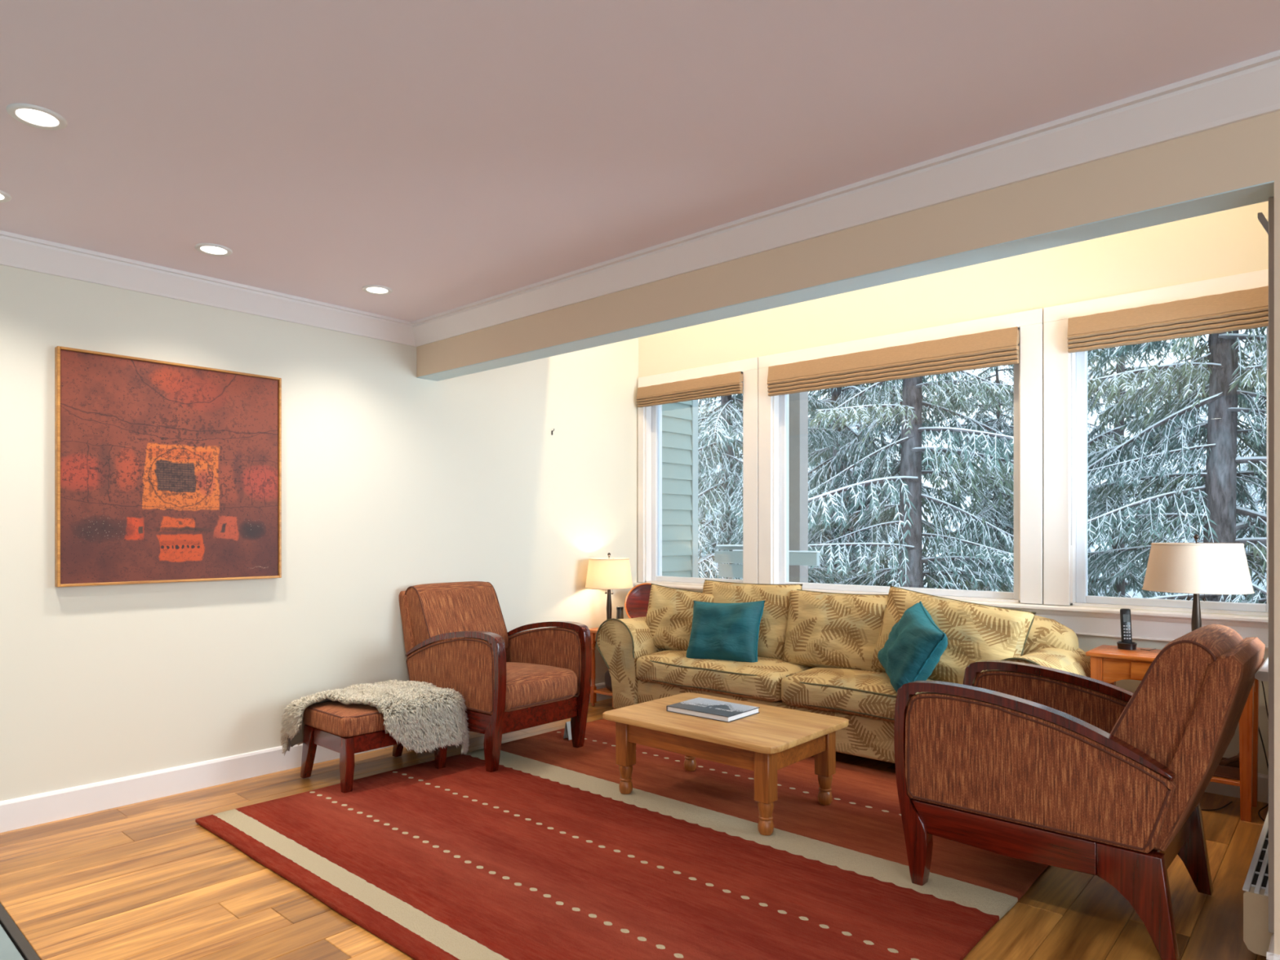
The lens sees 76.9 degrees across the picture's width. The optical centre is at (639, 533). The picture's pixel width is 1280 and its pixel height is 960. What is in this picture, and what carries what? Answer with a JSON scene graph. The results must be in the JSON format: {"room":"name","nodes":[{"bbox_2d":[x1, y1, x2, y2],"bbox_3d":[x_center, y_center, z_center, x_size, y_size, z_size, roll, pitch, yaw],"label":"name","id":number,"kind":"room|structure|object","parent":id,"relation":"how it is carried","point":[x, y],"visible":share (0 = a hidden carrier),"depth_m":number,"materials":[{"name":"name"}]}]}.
{"room":"living room","nodes":[
{"label":"living room","id":0,"kind":"room"},
{"bbox_2d":[0,264,638,801],"bbox_3d":[-2.553,-0.300,3.887,0.150,3.600,7.900,0,0,42],"label":"wall","id":1,"kind":"structure","parent":0,"point":[393,480],"depth_m":4.48,"materials":[{"name":"paint"}]},
{"bbox_2d":[54,346,281,586],"bbox_3d":[-2.301,-0.301,4.021,0.043,1.086,1.012,0,0,42],"label":"painting","id":2,"kind":"object","parent":1,"relation":"attached to","point":[166,472],"visible":1,"depth_m":3.95,"materials":[{"name":"red paint"}]},
{"bbox_2d":[0,230,416,346],"bbox_3d":[-3.177,-1.230,2.999,0.102,0.120,5.444,0,0,42],"label":"trim","id":3,"kind":"structure","parent":1,"relation":"attached to","point":[16,251],"depth_m":4.02,"materials":[{"name":"white paint"}]},
{"bbox_2d":[0,682,612,832],"bbox_3d":[-1.449,1.234,4.999,0.016,0.133,4.330,0,0,42],"label":"baseboard","id":4,"kind":"structure","parent":1,"relation":"attached to","point":[21,812],"depth_m":3.93,"materials":[{"name":"white paint"}]},
{"bbox_2d":[416,180,1274,381],"bbox_3d":[0.230,-0.978,3.709,4.240,0.004,0.151,0,0,42],"label":"trim","id":5,"kind":"structure","parent":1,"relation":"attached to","point":[1260,193],"depth_m":2.95,"materials":[{"name":"white paint"}]},
{"bbox_2d":[411,49,1279,346],"bbox_3d":[1.331,-1.230,2.556,7.418,0.120,0.102,0,0,42],"label":"trim","id":6,"kind":"structure","parent":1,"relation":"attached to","point":[1248,89],"depth_m":2.84,"materials":[{"name":"white paint"}]},
{"bbox_2d":[0,697,1268,959],"bbox_3d":[0.247,1.359,1.341,7.618,0.122,7.730,0,0,42],"label":"floor","id":7,"kind":"structure","parent":0,"point":[144,880],"depth_m":2.87,"materials":[{"name":"brown wood"}]},
{"bbox_2d":[300,700,447,793],"bbox_3d":[-1.424,1.089,4.334,0.494,0.411,0.606,0,0,42],"label":"ottoman","id":8,"kind":"object","parent":7,"relation":"on","point":[347,730],"visible":0.49,"depth_m":4.08,"materials":[{"name":"brown fabric"}]},
{"bbox_2d":[303,700,385,737],"bbox_3d":[-1.410,0.946,4.322,0.446,0.126,0.606,0,0,42],"label":"cushion","id":9,"kind":"object","parent":8,"relation":"on","point":[336,718],"depth_m":4.08,"materials":[{"name":"brown fabric"}]},
{"bbox_2d":[279,679,469,755],"bbox_3d":[-1.409,1.014,4.321,0.644,0.407,0.852,0,0,42],"label":"throw blanket","id":10,"kind":"object","parent":8,"relation":"on","point":[420,716],"visible":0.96,"depth_m":4.22,"materials":[{"name":"grey fur"}]},
{"bbox_2d":[588,626,615,709],"bbox_3d":[-0.141,1.011,6.157,0.330,0.578,0.480,0,0,42],"label":"end table","id":11,"kind":"object","parent":7,"relation":"on","point":[593,691],"visible":0.2,"depth_m":6.05,"materials":[{"name":"orange wood"}]},
{"bbox_2d":[594,687,612,696],"bbox_3d":[-0.131,1.186,6.149,0.205,0.018,0.440,0,0,42],"label":"shelf","id":12,"kind":"object","parent":11,"relation":"attached to","point":[605,691],"depth_m":6.02,"materials":[{"name":"orange wood"}]},
{"bbox_2d":[604,669,612,691],"bbox_3d":[-0.141,1.070,6.053,0.137,0.220,0.271,0,0,42],"label":"leather bag","id":13,"kind":"object","parent":11,"relation":"on","point":[607,677],"visible":0.17,"depth_m":5.96,"materials":[{"name":"brown leather"}]},
{"bbox_2d":[584,552,633,619],"bbox_3d":[-0.232,0.433,6.065,0.366,0.578,0.366,0,0,42],"label":"table lamp","id":14,"kind":"object","parent":11,"relation":"on","point":[609,573],"visible":0.93,"depth_m":5.93,"materials":[{"name":"beige fabric"}]},
{"bbox_2d":[616,606,623,618],"bbox_3d":[-0.149,0.633,5.990,0.054,0.178,0.054,0,0,42],"label":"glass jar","id":15,"kind":"object","parent":11,"relation":"on","point":[620,613],"visible":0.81,"depth_m":5.97,"materials":[{"name":"black glass"}]},
{"bbox_2d":[624,582,651,617],"bbox_3d":[0.052,0.550,6.228,0.341,0.329,0.114,0,0,0],"label":"round tray","id":16,"kind":"object","parent":11,"relation":"on","point":[637,601],"visible":0.47,"depth_m":6.25,"materials":[{"name":"brown wood"}]},
{"bbox_2d":[195,718,1048,959],"bbox_3d":[0.037,1.289,3.646,3.009,0.022,2.757,0,0,42],"label":"area rug","id":17,"kind":"object","parent":7,"relation":"on","point":[541,855],"visible":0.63,"depth_m":3.14,"materials":[{"name":"fabric"}]},
{"bbox_2d":[399,581,591,772],"bbox_3d":[-0.909,0.799,4.871,1.036,0.974,0.704,0,0,41],"label":"armchair","id":18,"kind":"object","parent":17,"relation":"on","point":[455,635],"visible":0.93,"depth_m":4.74,"materials":[{"name":"brown fabric"}]},
{"bbox_2d":[405,581,508,648],"bbox_3d":[-1.139,0.544,5.071,0.332,0.465,0.576,0,0,41],"label":"cushion","id":19,"kind":"object","parent":18,"relation":"on","point":[432,610],"depth_m":4.97,"materials":[{"name":"brown fabric"}]},
{"bbox_2d":[504,662,577,711],"bbox_3d":[-0.786,0.889,4.764,0.686,0.215,0.592,0,0,41],"label":"seat cushion","id":20,"kind":"object","parent":18,"relation":"on","point":[529,686],"depth_m":4.59,"materials":[{"name":"brown fabric"}]},
{"bbox_2d":[563,720,572,740],"bbox_3d":[-0.420,1.222,5.026,0.100,0.108,0.061,0,0,-40],"label":"folded card","id":21,"kind":"object","parent":17,"relation":"on","point":[567,732],"visible":0.45,"depth_m":5.00,"materials":[{"name":"white paper"}]},
{"bbox_2d":[602,692,848,835],"bbox_3d":[0.402,1.079,3.890,0.990,0.398,0.700,0,0,42],"label":"coffee table","id":22,"kind":"object","parent":17,"relation":"on","point":[771,740],"visible":0.98,"depth_m":3.71,"materials":[{"name":"brown wood"}]},
{"bbox_2d":[666,697,759,722],"bbox_3d":[0.359,0.865,3.969,0.371,0.027,0.270,0,0,41],"label":"book","id":23,"kind":"object","parent":22,"relation":"on","point":[723,711],"visible":1,"depth_m":3.92,"materials":[{"name":"paper"}]},
{"bbox_2d":[893,624,1265,959],"bbox_3d":[1.562,0.799,2.899,1.036,0.974,0.704,0,0,43],"label":"armchair","id":24,"kind":"object","parent":17,"relation":"on","point":[1039,764],"visible":1,"depth_m":2.63,"materials":[{"name":"brown fabric"}]},
{"bbox_2d":[1110,624,1243,768],"bbox_3d":[1.785,0.544,2.692,0.332,0.465,0.576,0,0,43],"label":"cushion","id":25,"kind":"object","parent":24,"relation":"on","point":[1157,717],"depth_m":2.45,"materials":[{"name":"brown fabric"}]},
{"bbox_2d":[595,615,1090,763],"bbox_3d":[1.072,0.869,4.985,3.004,0.861,0.854,0,0,42],"label":"sofa","id":26,"kind":"object","parent":7,"relation":"on","point":[640,672],"visible":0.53,"depth_m":4.70,"materials":[{"name":"fabric"}]},
{"bbox_2d":[644,583,713,650],"bbox_3d":[0.293,0.610,5.613,0.642,0.501,0.242,0,0,30],"label":"cushion","id":27,"kind":"object","parent":26,"relation":"on","point":[669,615],"visible":0.5,"depth_m":5.58,"materials":[{"name":"fabric"}]},
{"bbox_2d":[636,649,809,702],"bbox_3d":[0.587,0.895,5.291,1.122,0.205,0.664,0,0,42],"label":"seat cushion","id":28,"kind":"object","parent":26,"relation":"on","point":[761,681],"depth_m":5.01,"materials":[{"name":"fabric"}]},
{"bbox_2d":[685,600,764,662],"bbox_3d":[0.543,0.640,5.204,0.552,0.430,0.258,0,0,34],"label":"throw pillow","id":29,"kind":"object","parent":26,"relation":"on","point":[719,631],"visible":0.87,"depth_m":5.11,"materials":[{"name":"teal fabric"}]},
{"bbox_2d":[702,579,803,659],"bbox_3d":[0.719,0.585,5.385,0.768,0.520,0.283,0,0,38],"label":"cushion","id":30,"kind":"object","parent":26,"relation":"on","point":[774,620],"visible":0.46,"depth_m":5.19,"materials":[{"name":"fabric"}]},
{"bbox_2d":[782,589,888,671],"bbox_3d":[1.211,0.600,4.908,0.728,0.487,0.292,0,0,43],"label":"cushion","id":31,"kind":"object","parent":26,"relation":"on","point":[824,628],"visible":0.73,"depth_m":4.82,"materials":[{"name":"fabric"}]},
{"bbox_2d":[781,666,936,722],"bbox_3d":[1.430,0.893,4.538,1.122,0.209,0.664,0,0,42],"label":"seat cushion","id":32,"kind":"object","parent":26,"relation":"on","point":[851,694],"depth_m":4.45,"materials":[{"name":"fabric"}]},
{"bbox_2d":[877,600,947,693],"bbox_3d":[1.458,0.625,4.318,0.297,0.499,0.555,0,0,3],"label":"throw pillow","id":33,"kind":"object","parent":26,"relation":"on","point":[914,646],"visible":0.93,"depth_m":4.17,"materials":[{"name":"teal fabric"}]},
{"bbox_2d":[871,585,1035,684],"bbox_3d":[1.688,0.600,4.430,0.300,0.586,0.877,0,0,-44],"label":"cushion","id":34,"kind":"object","parent":26,"relation":"on","point":[974,632],"visible":0.61,"depth_m":4.27,"materials":[{"name":"fabric"}]},
{"bbox_2d":[1085,644,1264,822],"bbox_3d":[2.611,0.948,3.954,0.690,0.705,0.354,0,0,42],"label":"end table","id":35,"kind":"object","parent":7,"relation":"on","point":[1110,664],"visible":0.47,"depth_m":3.83,"materials":[{"name":"orange wood"}]},
{"bbox_2d":[1116,608,1137,649],"bbox_3d":[2.505,0.492,4.151,0.090,0.205,0.090,0,0,14],"label":"cordless phone","id":36,"kind":"object","parent":35,"relation":"on","point":[1126,643],"visible":1,"depth_m":4.15,"materials":[{"name":"black plastic"}]},
{"bbox_2d":[1142,533,1254,631],"bbox_3d":[2.689,0.299,3.899,0.450,0.592,0.450,0,0,42],"label":"table lamp","id":37,"kind":"object","parent":35,"relation":"on","point":[1196,568],"visible":0.86,"depth_m":3.74,"materials":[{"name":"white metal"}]},
{"bbox_2d":[1209,776,1239,786],"bbox_3d":[2.612,1.146,3.955,0.590,0.018,0.250,0,0,42],"label":"shelf","id":38,"kind":"object","parent":35,"relation":"attached to","point":[1215,779],"depth_m":3.72,"materials":[{"name":"orange wood"}]},
{"bbox_2d":[1213,752,1239,780],"bbox_3d":[2.739,1.074,3.842,0.250,0.125,0.180,0,0,42],"label":"wooden tray","id":39,"kind":"object","parent":35,"relation":"on","point":[1228,768],"visible":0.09,"depth_m":3.75,"materials":[{"name":"brown wood"}]},
{"bbox_2d":[1261,680,1268,719],"bbox_3d":[2.864,0.790,3.752,0.358,0.423,0.103,0,0,-44],"label":"lamp cord","id":40,"kind":"object","parent":35,"relation":"hanging from","point":[1261,681],"visible":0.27,"depth_m":3.65,"materials":[{"name":"black plastic"}]},
{"bbox_2d":[1201,801,1232,810],"bbox_3d":[2.709,1.294,3.836,0.271,0.005,0.155,0,0,10],"label":"power cord","id":41,"kind":"object","parent":7,"relation":"on","point":[1226,805],"visible":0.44,"depth_m":3.79,"materials":[{"name":"black plastic"}]},
{"bbox_2d":[1257,727,1268,821],"bbox_3d":[2.922,1.050,3.735,0.110,0.501,0.374,0,0,29],"label":"power cord","id":42,"kind":"object","parent":7,"relation":"on","point":[1267,805],"visible":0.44,"depth_m":3.85,"materials":[{"name":"black plastic"}]},
{"bbox_2d":[0,0,1279,321],"bbox_3d":[-0.448,-1.350,0.563,7.418,0.120,5.444,0,0,42],"label":"ceiling","id":43,"kind":"structure","parent":0,"point":[442,155],"depth_m":2.45,"materials":[{"name":"paint"}]},
{"bbox_2d":[0,190,11,202],"bbox_3d":[-2.475,-1.286,3.054,0.152,0.009,0.152,0,0,42],"label":"recessed light","id":44,"kind":"object","parent":43,"relation":"in","point":[4,197],"visible":1,"depth_m":3.08,"materials":[{"name":"white plastic"}]},
{"bbox_2d":[6,102,67,130],"bbox_3d":[-1.863,-1.286,2.494,0.152,0.009,0.152,0,0,42],"label":"recessed light","id":45,"kind":"object","parent":43,"relation":"in","point":[35,116],"visible":1,"depth_m":2.49,"materials":[{"name":"white plastic"}]},
{"bbox_2d":[195,243,232,256],"bbox_3d":[-1.934,-1.286,3.660,0.152,0.009,0.152,0,0,42],"label":"recessed light","id":46,"kind":"object","parent":43,"relation":"in","point":[211,249],"visible":1,"depth_m":3.65,"materials":[{"name":"white plastic"}]},
{"bbox_2d":[362,284,392,294],"bbox_3d":[-1.389,-1.286,4.265,0.152,0.009,0.152,0,0,42],"label":"recessed light","id":47,"kind":"object","parent":43,"relation":"in","point":[371,289],"visible":1,"depth_m":4.25,"materials":[{"name":"white plastic"}]},
{"bbox_2d":[416,111,1274,377],"bbox_3d":[1.415,-1.540,2.651,7.418,1.120,0.152,0,0,42],"label":"beam","id":48,"kind":"structure","parent":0,"point":[1239,154],"depth_m":2.90,"materials":[{"name":"paint"}]},
{"bbox_2d":[638,200,1268,774],"bbox_3d":[2.821,-0.300,4.225,7.418,3.600,0.200,0,0,42],"label":"wall","id":49,"kind":"structure","parent":0,"point":[1231,242],"depth_m":4.71,"materials":[{"name":"paint"}]},
{"bbox_2d":[644,381,742,585],"bbox_3d":[0.472,-0.394,6.321,0.975,1.587,0.200,0,0,42],"label":"window","id":50,"kind":"structure","parent":49,"relation":"in","point":[653,414],"depth_m":6.59,"materials":[{"name":"white paint"}]},
{"bbox_2d":[635,370,742,407],"bbox_3d":[0.362,-1.103,6.216,1.006,0.164,0.054,0,0,42],"label":"roman shade","id":51,"kind":"object","parent":50,"relation":"attached to","point":[726,384],"visible":1,"depth_m":6.17,"materials":[{"name":"brown fabric"}]},
{"bbox_2d":[773,338,1019,602],"bbox_3d":[1.638,-0.394,5.280,1.673,1.587,0.200,0,0,42],"label":"window","id":52,"kind":"structure","parent":49,"relation":"in","point":[780,402],"depth_m":5.76,"materials":[{"name":"white paint"}]},
{"bbox_2d":[767,325,1019,396],"bbox_3d":[1.538,-1.078,5.167,1.669,0.214,0.054,0,0,42],"label":"roman shade","id":53,"kind":"object","parent":52,"relation":"attached to","point":[998,347],"visible":1,"depth_m":5.06,"materials":[{"name":"brown fabric"}]},
{"bbox_2d":[633,582,1268,648],"bbox_3d":[1.549,0.479,5.187,4.238,0.151,0.058,0,0,42],"label":"trim","id":54,"kind":"structure","parent":49,"relation":"attached to","point":[1158,625],"depth_m":4.24,"materials":[{"name":"white paint"}]},
{"bbox_2d":[637,269,1268,605],"bbox_3d":[1.565,-0.436,5.196,4.227,1.672,0.022,0,0,42],"label":"trim","id":55,"kind":"structure","parent":49,"relation":"attached to","point":[1044,356],"depth_m":4.60,"materials":[{"name":"white paint"}]},
{"bbox_2d":[1070,326,1268,616],"bbox_3d":[2.797,-0.394,4.245,0.920,1.587,0.200,0,0,42],"label":"window","id":56,"kind":"structure","parent":49,"relation":"in","point":[1078,548],"depth_m":4.49,"materials":[{"name":"white paint"}]},
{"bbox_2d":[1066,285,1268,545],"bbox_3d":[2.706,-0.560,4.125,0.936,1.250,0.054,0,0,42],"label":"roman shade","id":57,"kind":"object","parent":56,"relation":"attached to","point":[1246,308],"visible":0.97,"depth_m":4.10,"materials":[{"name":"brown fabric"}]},
{"bbox_2d":[1204,773,1268,803],"bbox_3d":[1.563,1.234,5.202,4.240,0.133,0.016,0,0,42],"label":"baseboard","id":58,"kind":"structure","parent":49,"relation":"attached to","point":[1220,788],"depth_m":3.97,"materials":[{"name":"white paint"}]},
{"bbox_2d":[1274,110,1279,955],"bbox_3d":[2.997,0.080,1.239,3.178,2.840,0.152,0,0,42],"label":"wall pillar","id":59,"kind":"structure","parent":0,"point":[1277,114],"depth_m":2.23,"materials":[{"name":"paint"}]},
{"bbox_2d":[1266,933,1274,959],"bbox_3d":[1.800,1.234,2.296,0.016,0.133,0.168,0,0,42],"label":"jamb","id":60,"kind":"object","parent":59,"relation":"attached to","point":[1271,948],"visible":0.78,"depth_m":2.27,"materials":[{"name":"white paint"}]},
{"bbox_2d":[1268,196,1274,933],"bbox_3d":[1.854,0.090,2.361,0.021,2.140,0.060,0,0,42],"label":"trim","id":61,"kind":"structure","parent":59,"relation":"attached to","point":[1271,200],"depth_m":2.34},
{"bbox_2d":[1266,951,1279,959],"bbox_3d":[2.376,1.234,1.681,1.694,0.133,0.016,0,0,42],"label":"baseboard","id":62,"kind":"structure","parent":59,"relation":"attached to","point":[1276,957],"depth_m":2.23,"materials":[{"name":"white paint"}]},
{"bbox_3d":[2.562,-0.300,3.025,0.150,3.600,1.934,0,0,42],"label":"wall","id":63,"kind":"structure","parent":0,"visible":0},
{"bbox_2d":[1242,810,1273,956],"bbox_3d":[2.427,1.161,3.053,0.084,0.187,1.752,0,0,42],"label":"baseboard heater","id":64,"kind":"object","parent":63,"relation":"attached to","point":[1256,935],"visible":0.55,"depth_m":2.42,"materials":[{"name":"beige metal"}]},
{"bbox_2d":[1242,810,1268,896],"bbox_3d":[2.427,1.071,3.053,0.084,0.006,1.752,0,0,42],"label":"grille","id":65,"kind":"object","parent":64,"relation":"attached to","point":[1256,882],"depth_m":2.56,"materials":[{"name":"metal"}]},
{"bbox_2d":[1254,656,1268,681],"bbox_3d":[2.497,0.453,3.119,0.072,0.030,1.540,0,0,42],"label":"trim","id":66,"kind":"structure","parent":63,"relation":"attached to","point":[1262,673],"depth_m":2.56,"materials":[{"name":"white paint"}]},
{"bbox_2d":[1257,212,1268,234],"bbox_3d":[1.885,-0.907,2.419,0.050,0.115,0.024,0,0,42],"label":"bracket","id":67,"kind":"object","parent":63,"relation":"attached to","point":[1261,218],"visible":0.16,"depth_m":2.42,"materials":[{"name":"grey metal"}]},
{"label":"outside","id":68,"kind":"structure","parent":0,"visible":0},
{"bbox_2d":[697,479,1266,599],"bbox_3d":[31.850,-0.388,35.683,140.000,10.513,85.000,0,0,42],"label":"snowy hillside","id":69,"kind":"structure","parent":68,"point":[1131,593],"depth_m":48.81,"materials":[{"name":"white snow"}]},
{"bbox_2d":[662,400,697,577],"bbox_3d":[0.196,0.800,7.144,0.318,6.200,0.640,0,0,42],"label":"siding","id":70,"kind":"object","parent":69,"relation":"on","point":[679,420],"visible":0.24,"depth_m":7.10,"materials":[{"name":"grey wood"}]},
{"bbox_2d":[697,408,736,568],"bbox_3d":[3.477,-1.078,42.609,6.567,11.178,5.744,0,0,33],"label":"spruce tree","id":71,"kind":"object","parent":69,"relation":"on","point":[705,517],"visible":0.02,"depth_m":42.43,"materials":[{"name":"green plant"}]},
{"bbox_2d":[697,387,813,579],"bbox_3d":[4.346,-1.496,31.016,6.691,12.010,6.498,0,0,33],"label":"spruce tree","id":72,"kind":"object","parent":69,"relation":"on","point":[717,402],"visible":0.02,"depth_m":30.73,"materials":[{"name":"green plant"}]},
{"bbox_2d":[697,393,829,582],"bbox_3d":[1.472,-2.456,14.041,4.072,14.088,4.507,0,0,-23],"label":"spruce tree","id":73,"kind":"object","parent":69,"relation":"on","point":[717,426],"visible":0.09,"depth_m":13.45,"materials":[{"name":"green plant"}]},
{"bbox_2d":[714,391,819,582],"bbox_3d":[1.136,0.900,7.088,1.055,6.000,0.192,0,0,42],"label":"porch post","id":74,"kind":"object","parent":69,"relation":"on","point":[799,556],"visible":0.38,"depth_m":6.88,"materials":[{"name":"white wood"}]},
{"bbox_2d":[808,567,859,583],"bbox_3d":[2.369,2.560,12.931,3.219,4.101,2.844,0,0,42],"label":"spruce tree","id":75,"kind":"object","parent":69,"relation":"on","point":[822,571],"visible":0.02,"depth_m":13.04,"materials":[{"name":"green plant"}]},
{"bbox_2d":[808,418,891,567],"bbox_3d":[9.842,-1.066,40.926,6.075,11.157,6.603,0,0,28],"label":"spruce tree","id":76,"kind":"object","parent":69,"relation":"on","point":[810,468],"visible":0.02,"depth_m":40.61,"materials":[{"name":"green plant"}]},
{"bbox_2d":[808,385,937,587],"bbox_3d":[8.927,-1.497,33.584,6.451,12.009,6.636,0,0,26],"label":"spruce tree","id":77,"kind":"object","parent":69,"relation":"on","point":[856,429],"visible":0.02,"depth_m":32.98,"materials":[{"name":"green plant"}]},
{"bbox_2d":[808,378,968,587],"bbox_3d":[4.251,-2.916,17.276,5.253,15.171,5.195,0,0,-42],"label":"spruce tree","id":78,"kind":"object","parent":69,"relation":"on","point":[832,442],"visible":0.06,"depth_m":16.57,"materials":[{"name":"green plant"}]},
{"bbox_2d":[808,370,1088,591],"bbox_3d":[4.420,-3.998,12.638,4.995,17.006,4.794,0,0,42],"label":"spruce tree","id":79,"kind":"object","parent":69,"relation":"on","point":[908,547],"visible":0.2,"depth_m":12.54,"materials":[{"name":"green plant"}]},
{"bbox_2d":[926,364,1098,595],"bbox_3d":[8.069,-0.008,18.049,3.907,9.744,4.090,0,0,2],"label":"spruce tree","id":80,"kind":"object","parent":69,"relation":"on","point":[991,515],"visible":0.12,"depth_m":17.50,"materials":[{"name":"green plant"}]},
{"bbox_2d":[942,389,1111,584],"bbox_3d":[17.047,-1.091,35.432,6.930,11.200,6.717,0,0,-28],"label":"spruce tree","id":81,"kind":"object","parent":69,"relation":"on","point":[1012,389],"visible":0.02,"depth_m":36.22,"materials":[{"name":"green plant"}]},
{"bbox_2d":[965,352,1151,597],"bbox_3d":[14.453,-1.084,27.479,6.656,11.192,6.190,0,0,-26],"label":"spruce tree","id":82,"kind":"object","parent":69,"relation":"on","point":[1089,424],"visible":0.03,"depth_m":26.70,"materials":[{"name":"green plant"}]},
{"bbox_2d":[1009,341,1248,599],"bbox_3d":[9.906,-2.978,16.472,5.573,15.046,5.205,0,0,10],"label":"spruce tree","id":83,"kind":"object","parent":69,"relation":"on","point":[1117,588],"visible":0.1,"depth_m":16.14,"materials":[{"name":"green plant"}]},
{"bbox_2d":[1087,326,1266,603],"bbox_3d":[8.575,-4.497,12.109,5.534,18.009,5.521,0,0,13],"label":"spruce tree","id":84,"kind":"object","parent":69,"relation":"on","point":[1221,477],"visible":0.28,"depth_m":12.06,"materials":[{"name":"green plant"}]},
{"bbox_2d":[1099,345,1266,594],"bbox_3d":[21.370,-1.497,30.579,6.760,12.009,6.358,0,0,23],"label":"spruce tree","id":85,"kind":"object","parent":69,"relation":"on","point":[1183,361],"visible":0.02,"depth_m":30.44,"materials":[{"name":"green plant"}]},
{"bbox_2d":[1170,327,1266,600],"bbox_3d":[19.684,-1.084,25.471,6.688,11.185,5.997,0,0,-32],"label":"spruce tree","id":86,"kind":"object","parent":69,"relation":"on","point":[1253,494],"visible":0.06,"depth_m":25.43,"materials":[{"name":"green plant"}]},
{"bbox_2d":[1228,334,1266,604],"bbox_3d":[10.427,-2.457,10.242,4.938,14.087,4.659,0,0,13],"label":"spruce tree","id":87,"kind":"object","parent":69,"relation":"on","point":[1248,374],"visible":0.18,"depth_m":11.10,"materials":[{"name":"green plant"}]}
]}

